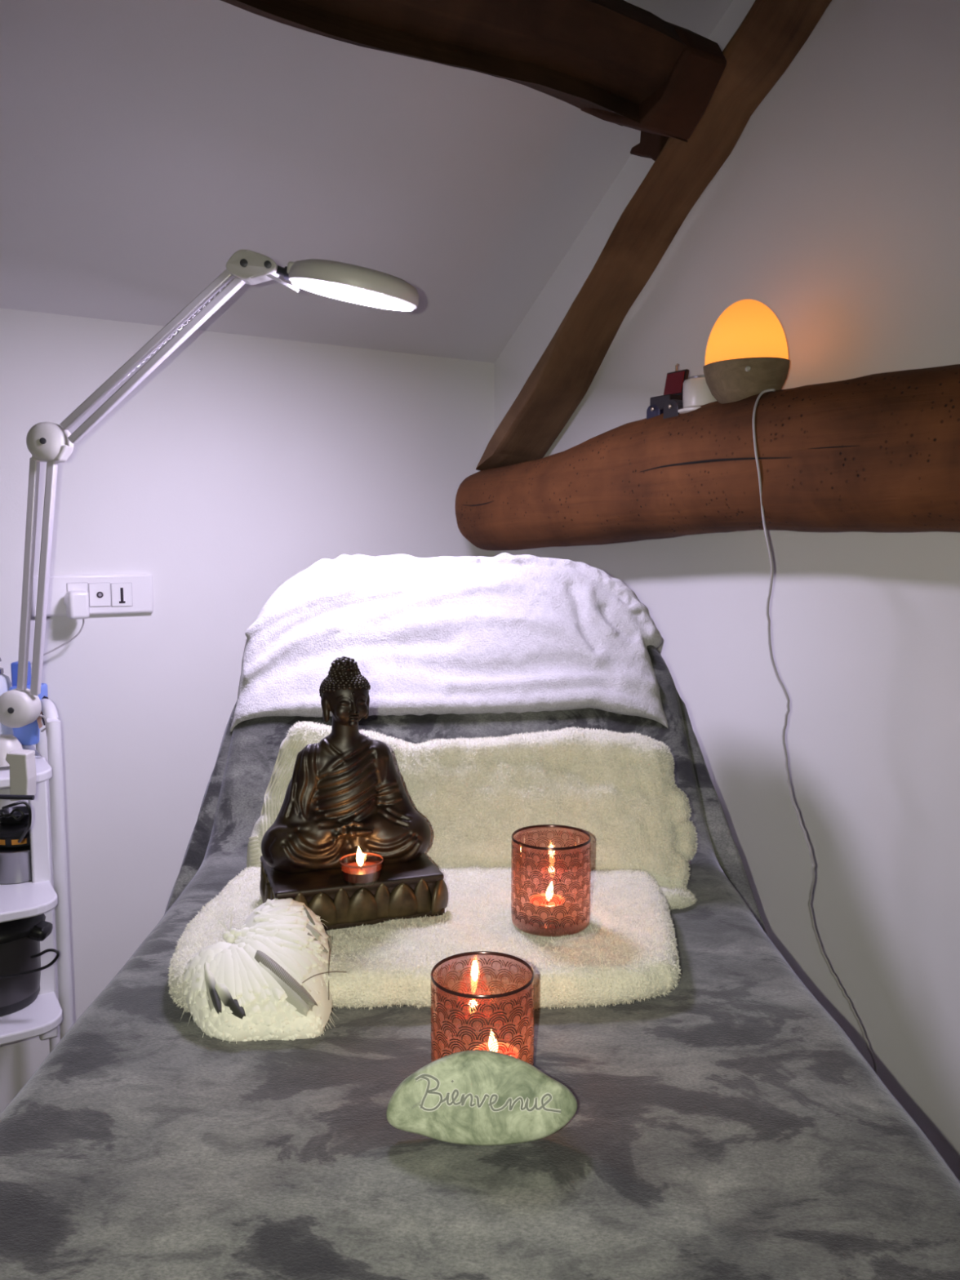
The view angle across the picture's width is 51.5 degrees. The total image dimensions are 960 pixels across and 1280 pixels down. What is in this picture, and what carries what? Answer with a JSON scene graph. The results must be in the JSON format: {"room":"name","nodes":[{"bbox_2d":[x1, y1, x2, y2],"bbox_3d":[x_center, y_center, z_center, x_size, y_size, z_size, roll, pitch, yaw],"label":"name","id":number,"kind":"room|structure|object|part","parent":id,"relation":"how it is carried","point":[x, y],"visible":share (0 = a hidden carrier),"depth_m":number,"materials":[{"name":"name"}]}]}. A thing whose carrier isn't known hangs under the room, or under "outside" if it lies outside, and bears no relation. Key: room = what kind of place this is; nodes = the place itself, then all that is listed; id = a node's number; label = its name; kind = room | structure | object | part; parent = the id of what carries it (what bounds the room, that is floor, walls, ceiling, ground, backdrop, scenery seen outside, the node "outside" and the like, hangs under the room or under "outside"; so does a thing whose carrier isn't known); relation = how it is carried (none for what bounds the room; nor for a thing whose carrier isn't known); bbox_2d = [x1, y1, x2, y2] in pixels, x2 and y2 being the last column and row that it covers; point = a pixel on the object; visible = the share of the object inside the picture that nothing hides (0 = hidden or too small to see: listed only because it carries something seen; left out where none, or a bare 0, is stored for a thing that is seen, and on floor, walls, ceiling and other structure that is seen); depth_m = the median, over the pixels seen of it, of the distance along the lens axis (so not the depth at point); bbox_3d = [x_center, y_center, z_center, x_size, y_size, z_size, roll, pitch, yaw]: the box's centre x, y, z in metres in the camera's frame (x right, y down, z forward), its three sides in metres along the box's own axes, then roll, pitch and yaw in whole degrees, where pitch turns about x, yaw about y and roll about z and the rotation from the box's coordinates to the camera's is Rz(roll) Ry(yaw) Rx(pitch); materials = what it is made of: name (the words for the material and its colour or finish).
{"room":"spa","nodes":[
{"label":"spa","id":0,"kind":"room"},
{"bbox_2d":[1,800,31,843],"bbox_3d":[-0.693,0.274,1.480,0.036,0.079,0.068,-5,8,-41],"label":"handle","id":1,"kind":"object","parent":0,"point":[24,802],"visible":1,"depth_m":1.46,"materials":[{"name":"black plastic"}]},
{"bbox_2d":[0,307,494,1113],"bbox_3d":[-1.391,0.200,1.642,3.500,1.613,0.100,-4,7,-32],"label":"wall","id":2,"kind":"structure","parent":0,"point":[239,464],"depth_m":2.04,"materials":[{"name":"paint"}]},
{"bbox_2d":[31,573,153,617],"bbox_3d":[-0.755,-0.089,1.942,0.225,0.078,0.019,-4,7,-32],"label":"wall socket","id":3,"kind":"object","parent":2,"relation":"attached to","point":[108,593],"visible":0.83,"depth_m":1.94,"materials":[{"name":"white plastic"}]},
{"bbox_2d":[63,590,89,618],"bbox_3d":[-0.768,-0.067,1.895,0.037,0.052,0.055,-4,7,-32],"label":"plug","id":4,"kind":"object","parent":3,"relation":"attached to","point":[77,602],"visible":1,"depth_m":1.87,"materials":[{"name":"white plastic"}]},
{"bbox_2d":[31,618,84,664],"bbox_3d":[-0.810,0.007,1.875,0.124,0.095,0.015,-4,7,-32],"label":"cable","id":5,"kind":"object","parent":4,"relation":"hanging from","point":[82,624],"visible":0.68,"depth_m":1.89,"materials":[{"name":"grey plastic"}]},
{"bbox_2d":[66,582,87,591],"bbox_3d":[-0.777,-0.087,1.921,0.036,0.045,0.002,-4,7,-32],"label":"outlet","id":6,"kind":"object","parent":3,"relation":"attached to","point":[70,586],"depth_m":1.92,"materials":[{"name":"white plastic"}]},
{"bbox_3d":[-0.743,-0.088,1.944,0.040,0.046,0.002,-4,7,-32],"label":"outlet frame","id":7,"kind":"part","parent":3,"relation":"part of","materials":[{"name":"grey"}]},
{"bbox_2d":[88,582,110,606],"bbox_3d":[-0.742,-0.088,1.943,0.034,0.045,0.022,0,6,0],"label":"outlet","id":8,"kind":"object","parent":3,"relation":"attached to","point":[99,593],"depth_m":1.94,"materials":[{"name":"white plastic"}]},
{"bbox_2d":[96,591,103,598],"bbox_3d":[-0.742,-0.088,1.942,0.012,0.012,0.001,-4,7,-32],"label":"outlet","id":9,"kind":"object","parent":3,"relation":"attached to","point":[99,594],"depth_m":1.94,"materials":[{"name":"grey plastic"}]},
{"bbox_3d":[-0.708,-0.089,1.966,0.040,0.046,0.002,-4,7,-32],"label":"outlet frame","id":10,"kind":"part","parent":3,"relation":"part of","materials":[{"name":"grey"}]},
{"bbox_2d":[111,583,132,606],"bbox_3d":[-0.707,-0.089,1.965,0.033,0.045,0.022,0,6,0],"label":"outlet","id":11,"kind":"object","parent":3,"relation":"attached to","point":[121,593],"depth_m":1.96,"materials":[{"name":"white plastic"}]},
{"bbox_2d":[119,587,125,603],"bbox_3d":[-0.707,-0.088,1.964,0.011,0.030,0.002,-4,7,-32],"label":"outlet","id":12,"kind":"object","parent":3,"relation":"attached to","point":[122,590],"depth_m":1.96,"materials":[{"name":"grey plastic"}]},
{"bbox_2d":[0,0,733,363],"bbox_3d":[-0.119,-1.200,-0.544,3.500,1.783,4.900,-4,7,-32],"label":"ceiling","id":13,"kind":"structure","parent":0,"point":[145,144],"depth_m":1.75,"materials":[{"name":"paint"}]},
{"bbox_2d":[220,0,687,142],"bbox_3d":[-0.724,-0.877,0.972,2.440,0.284,0.252,-4,7,-32],"label":"ceiling beam","id":14,"kind":"structure","parent":13,"relation":"attached to","point":[610,55],"depth_m":1.39,"materials":[{"name":"brown wood"}]},
{"bbox_2d":[580,21,726,139],"bbox_3d":[0.271,-0.897,1.589,0.105,0.192,0.239,-4,7,-32],"label":"beam end","id":15,"kind":"object","parent":14,"relation":"attached to","point":[677,107],"visible":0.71,"depth_m":1.53,"materials":[{"name":"brown wood"}]},
{"bbox_2d":[493,0,959,1181],"bbox_3d":[1.322,-0.481,0.433,0.100,3.210,4.700,-4,7,-32],"label":"wall","id":16,"kind":"structure","parent":0,"point":[834,209],"depth_m":1.58,"materials":[{"name":"paint"}]},
{"bbox_2d":[454,364,959,551],"bbox_3d":[0.440,-0.261,1.579,0.182,0.252,1.719,-4,7,-32],"label":"tie beam","id":17,"kind":"structure","parent":16,"relation":"attached to","point":[879,452],"depth_m":1.48,"materials":[{"name":"brown wood"}]},
{"bbox_2d":[475,0,831,471],"bbox_3d":[0.285,-0.707,1.827,0.139,0.733,0.915,-4,7,-32],"label":"rafter","id":18,"kind":"object","parent":17,"relation":"on","point":[772,33],"visible":0.94,"depth_m":1.79,"materials":[{"name":"brown wood"}]},
{"bbox_2d":[630,130,669,160],"bbox_3d":[0.299,-0.866,1.728,0.030,0.096,0.084,-4,7,-32],"label":"wedge","id":19,"kind":"object","parent":18,"relation":"on","point":[651,145],"visible":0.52,"depth_m":1.71,"materials":[{"name":"brown wood"}]},
{"bbox_2d":[646,404,663,419],"bbox_3d":[0.305,-0.393,1.717,0.026,0.027,0.034,-4,7,-32],"label":"trinket box","id":20,"kind":"object","parent":17,"relation":"on","point":[651,412],"visible":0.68,"depth_m":1.71,"materials":[{"name":"blue"}]},
{"bbox_2d":[649,363,688,410],"bbox_3d":[0.325,-0.434,1.706,0.045,0.081,0.050,-4,7,-32],"label":"box","id":21,"kind":"object","parent":17,"relation":"on","point":[673,387],"visible":0.81,"depth_m":1.70,"materials":[{"name":"red"}]},
{"bbox_3d":[0.337,-0.440,1.713,0.015,0.045,0.050,-4,7,-32],"label":"box lid","id":22,"kind":"part","parent":21,"relation":"part of","materials":[{"name":"red"}]},
{"bbox_2d":[662,399,683,418],"bbox_3d":[0.324,-0.383,1.659,0.026,0.034,0.036,-4,7,-32],"label":"trinket box","id":23,"kind":"object","parent":17,"relation":"on","point":[671,408],"visible":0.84,"depth_m":1.65,"materials":[{"name":"black"}]},
{"bbox_2d":[678,374,716,413],"bbox_3d":[0.369,-0.403,1.643,0.086,0.062,0.086,0,6,0],"label":"jar","id":24,"kind":"object","parent":17,"relation":"on","point":[696,393],"visible":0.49,"depth_m":1.62,"materials":[{"name":"white ceramic"}]},
{"bbox_2d":[703,299,790,404],"bbox_3d":[0.417,-0.449,1.556,0.131,0.160,0.131,0,6,0],"label":"lamp","id":25,"kind":"object","parent":17,"relation":"on","point":[746,354],"visible":0.95,"depth_m":1.51,"materials":[{"name":"orange plastic"}]},
{"bbox_3d":[0.417,-0.479,1.554,0.126,0.100,0.126,0,6,0],"label":"lamp shade","id":26,"kind":"part","parent":25,"relation":"part of","materials":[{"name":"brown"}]},
{"bbox_2d":[752,388,877,1074],"bbox_3d":[0.509,0.337,1.355,0.133,1.393,0.515,-1,6,-13],"label":"cable","id":27,"kind":"object","parent":17,"relation":"hanging from","point":[770,389],"visible":0.88,"depth_m":1.47,"materials":[{"name":"grey plastic"}]},
{"bbox_3d":[-0.119,1.246,-0.298,5.565,0.080,6.010,0,6,0],"label":"floor","id":28,"kind":"structure","parent":0,"visible":0},
{"bbox_2d":[0,698,73,1053],"bbox_3d":[-0.943,0.562,1.657,0.479,0.889,0.330,-4,7,-32],"label":"trolley","id":29,"kind":"object","parent":28,"relation":"on","point":[50,1016],"visible":0.57,"depth_m":1.71,"materials":[{"name":"white plastic"}]},
{"bbox_2d":[0,657,13,735],"bbox_3d":[-0.897,0.110,1.828,0.068,0.154,0.068,0,6,0],"label":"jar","id":30,"kind":"object","parent":29,"relation":"on","point":[5,682],"visible":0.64,"depth_m":1.82,"materials":[{"name":"white plastic"}]},
{"bbox_3d":[-0.868,0.397,1.824,0.085,0.395,0.012,-4,7,-32],"label":"panel","id":31,"kind":"part","parent":29,"relation":"part of","materials":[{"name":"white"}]},
{"bbox_2d":[0,845,31,884],"bbox_3d":[-0.809,0.385,1.742,0.099,0.056,0.099,0,6,0],"label":"metal tin","id":32,"kind":"object","parent":29,"relation":"on","point":[15,868],"visible":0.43,"depth_m":1.70,"materials":[{"name":"grey metal"}]},
{"bbox_2d":[0,821,30,848],"bbox_3d":[-0.813,0.341,1.758,0.092,0.028,0.092,0,6,0],"label":"jar","id":33,"kind":"object","parent":32,"relation":"on","point":[10,834],"visible":0.48,"depth_m":1.72,"materials":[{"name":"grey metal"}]},
{"bbox_2d":[0,805,28,824],"bbox_3d":[-0.833,0.315,1.785,0.072,0.016,0.072,0,6,0],"label":"lid","id":34,"kind":"object","parent":33,"relation":"on","point":[9,820],"visible":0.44,"depth_m":1.77,"materials":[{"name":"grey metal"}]},
{"bbox_2d":[0,913,52,1016],"bbox_3d":[-0.828,0.538,1.694,0.168,0.161,0.168,-5,8,-43],"label":"wax warmer","id":35,"kind":"object","parent":29,"relation":"on","point":[20,939],"visible":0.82,"depth_m":1.66,"materials":[{"name":"grey"}]},
{"bbox_3d":[-0.828,0.476,1.688,0.168,0.036,0.168,0,6,0],"label":"lid","id":36,"kind":"part","parent":35,"relation":"part of","materials":[{"name":"black plastic"}]},
{"bbox_2d":[0,948,59,977],"bbox_3d":[-0.735,0.522,1.616,0.114,0.051,0.026,0,6,0],"label":"cord","id":37,"kind":"object","parent":35,"relation":"attached to","point":[55,951],"visible":1,"depth_m":1.61,"materials":[{"name":"black plastic"}]},
{"bbox_3d":[-0.746,0.491,1.684,0.035,0.028,0.040,0,6,0],"label":"handle","id":38,"kind":"part","parent":35,"relation":"part of","materials":[{"name":"black plastic"}]},
{"bbox_2d":[0,745,52,788],"bbox_3d":[-0.943,0.217,1.622,0.420,0.016,0.330,-4,7,-32],"label":"shelf","id":39,"kind":"object","parent":29,"relation":"attached to","point":[43,769],"depth_m":1.63,"materials":[{"name":"white plastic"}]},
{"bbox_2d":[8,661,48,745],"bbox_3d":[-0.814,0.114,1.818,0.079,0.148,0.062,0,6,0],"label":"tub","id":40,"kind":"object","parent":29,"relation":"on","point":[27,735],"visible":0.44,"depth_m":1.80,"materials":[{"name":"blue plastic"}]},
{"bbox_2d":[0,880,57,922],"bbox_3d":[-0.943,0.431,1.644,0.420,0.016,0.330,-4,7,-32],"label":"shelf","id":41,"kind":"object","parent":29,"relation":"attached to","point":[33,898],"depth_m":1.63,"materials":[{"name":"white plastic"}]},
{"bbox_2d":[0,991,62,1044],"bbox_3d":[-0.943,0.630,1.664,0.420,0.016,0.330,-4,7,-32],"label":"shelf","id":42,"kind":"object","parent":29,"relation":"attached to","point":[45,1014],"depth_m":1.64,"materials":[{"name":"white plastic"}]},
{"bbox_3d":[-0.757,0.450,1.722,0.030,0.500,0.012,-4,7,-32],"label":"panel","id":43,"kind":"part","parent":29,"relation":"part of","materials":[{"name":"white plastic"}]},
{"bbox_2d":[39,714,62,740],"bbox_3d":[-0.746,0.147,1.725,0.038,0.059,0.120,-2,6,-20],"label":"cable","id":44,"kind":"object","parent":29,"relation":"attached to","point":[46,728],"visible":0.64,"depth_m":1.69,"materials":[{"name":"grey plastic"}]},
{"bbox_3d":[-0.767,0.523,1.802,0.023,0.839,0.159,-4,7,-32],"label":"post","id":45,"kind":"part","parent":29,"relation":"part of","materials":[{"name":"white plastic"}]},
{"bbox_2d":[0,249,418,800],"bbox_3d":[-0.453,-0.160,1.462,0.741,0.789,0.202,1,6,10],"label":"lamp","id":46,"kind":"object","parent":29,"relation":"attached to","point":[51,443],"visible":1,"depth_m":1.47,"materials":[{"name":"silver metal"}]},
{"bbox_2d":[0,808,24,820],"bbox_3d":[-0.692,0.256,1.463,0.044,0.018,0.004,0,6,0],"label":"cable","id":47,"kind":"object","parent":46,"relation":"hanging from","point":[11,814],"visible":1,"depth_m":1.46,"materials":[{"name":"black plastic"}]},
{"bbox_3d":[-0.177,-0.479,1.390,0.167,0.037,0.169,0,6,0],"label":"light panel","id":48,"kind":"part","parent":46,"relation":"part of","materials":[{"name":"white plastic"}]},
{"bbox_3d":[-0.018,0.566,0.746,0.640,1.064,1.871,0,6,0],"label":"bed","id":49,"kind":"object","parent":28,"relation":"on","visible":0},
{"bbox_2d":[0,644,959,1279],"bbox_3d":[-0.032,0.347,0.719,0.823,0.755,1.962,0,6,0],"label":"blanket","id":50,"kind":"object","parent":49,"relation":"on","point":[724,1126],"visible":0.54,"depth_m":0.70,"materials":[{"name":"grey fabric"}]},
{"bbox_2d":[179,897,346,1044],"bbox_3d":[-0.200,0.301,0.908,0.144,0.095,0.168,-1,6,-14],"label":"pouch","id":51,"kind":"object","parent":50,"relation":"on","point":[268,984],"visible":0.99,"depth_m":0.87,"materials":[{"name":"white fabric"}]},
{"bbox_2d":[167,863,680,1012],"bbox_3d":[-0.048,0.293,1.066,0.516,0.047,0.427,0,6,0],"label":"towel","id":52,"kind":"object","parent":50,"relation":"on","point":[627,951],"visible":0.55,"depth_m":0.94,"materials":[{"name":"white fabric"}]},
{"bbox_2d":[259,656,448,930],"bbox_3d":[-0.136,0.149,1.033,0.185,0.263,0.133,-2,6,-19],"label":"seated statue","id":53,"kind":"object","parent":52,"relation":"on","point":[345,794],"visible":0.94,"depth_m":1.02,"materials":[{"name":"brown metal"}]},
{"bbox_2d":[339,852,383,883],"bbox_3d":[-0.118,0.223,0.993,0.044,0.035,0.044,0,6,0],"label":"tealight","id":54,"kind":"object","parent":53,"relation":"on","point":[356,872],"visible":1,"depth_m":0.98,"materials":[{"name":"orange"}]},
{"bbox_2d":[246,720,697,910],"bbox_3d":[-0.008,0.217,1.216,0.543,0.230,0.188,0,6,0],"label":"folded towel","id":55,"kind":"object","parent":52,"relation":"on","point":[472,794],"visible":0.57,"depth_m":1.19,"materials":[{"name":"white fabric"}]},
{"bbox_2d":[511,824,591,937],"bbox_3d":[0.071,0.238,0.992,0.079,0.089,0.079,0,6,0],"label":"candle holder","id":56,"kind":"object","parent":52,"relation":"on","point":[575,919],"visible":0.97,"depth_m":0.97,"materials":[{"name":"red glass"}]},
{"bbox_2d":[528,893,565,920],"bbox_3d":[0.067,0.256,0.990,0.037,0.034,0.037,0,6,0],"label":"tealight","id":57,"kind":"object","parent":56,"relation":"in","point":[552,904],"visible":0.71,"depth_m":0.98,"materials":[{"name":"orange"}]},
{"bbox_3d":[0.071,0.278,0.996,0.076,0.008,0.076,0,6,0],"label":"glass","id":58,"kind":"part","parent":56,"relation":"part of","materials":[{"name":"red glass"}]},
{"bbox_2d":[230,552,667,731],"bbox_3d":[-0.033,0.018,1.524,0.662,0.304,0.243,0,6,0],"label":"towel","id":59,"kind":"object","parent":50,"relation":"on","point":[503,633],"visible":0.88,"depth_m":1.49,"materials":[{"name":"white fabric"}]},
{"bbox_2d":[386,1049,577,1146],"bbox_3d":[0.001,0.322,0.702,0.135,0.060,0.035,0,6,0],"label":"stone","id":60,"kind":"object","parent":50,"relation":"on","point":[471,1097],"visible":1,"depth_m":0.69,"materials":[{"name":"green stone"}]},
{"bbox_2d":[430,951,533,1065],"bbox_3d":[0.002,0.297,0.763,0.079,0.089,0.079,0,6,0],"label":"candle holder","id":61,"kind":"object","parent":50,"relation":"on","point":[531,982],"visible":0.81,"depth_m":0.77,"materials":[{"name":"red glass"}]},
{"bbox_3d":[0.002,0.337,0.767,0.076,0.008,0.076,0,6,0],"label":"glass","id":62,"kind":"part","parent":61,"relation":"part of","materials":[{"name":"red glass"}]},
{"bbox_2d":[472,1041,519,1058],"bbox_3d":[0.012,0.315,0.763,0.037,0.034,0.037,0,6,0],"label":"tealight","id":63,"kind":"object","parent":61,"relation":"in","point":[487,1046],"visible":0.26,"depth_m":0.78,"materials":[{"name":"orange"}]}
]}

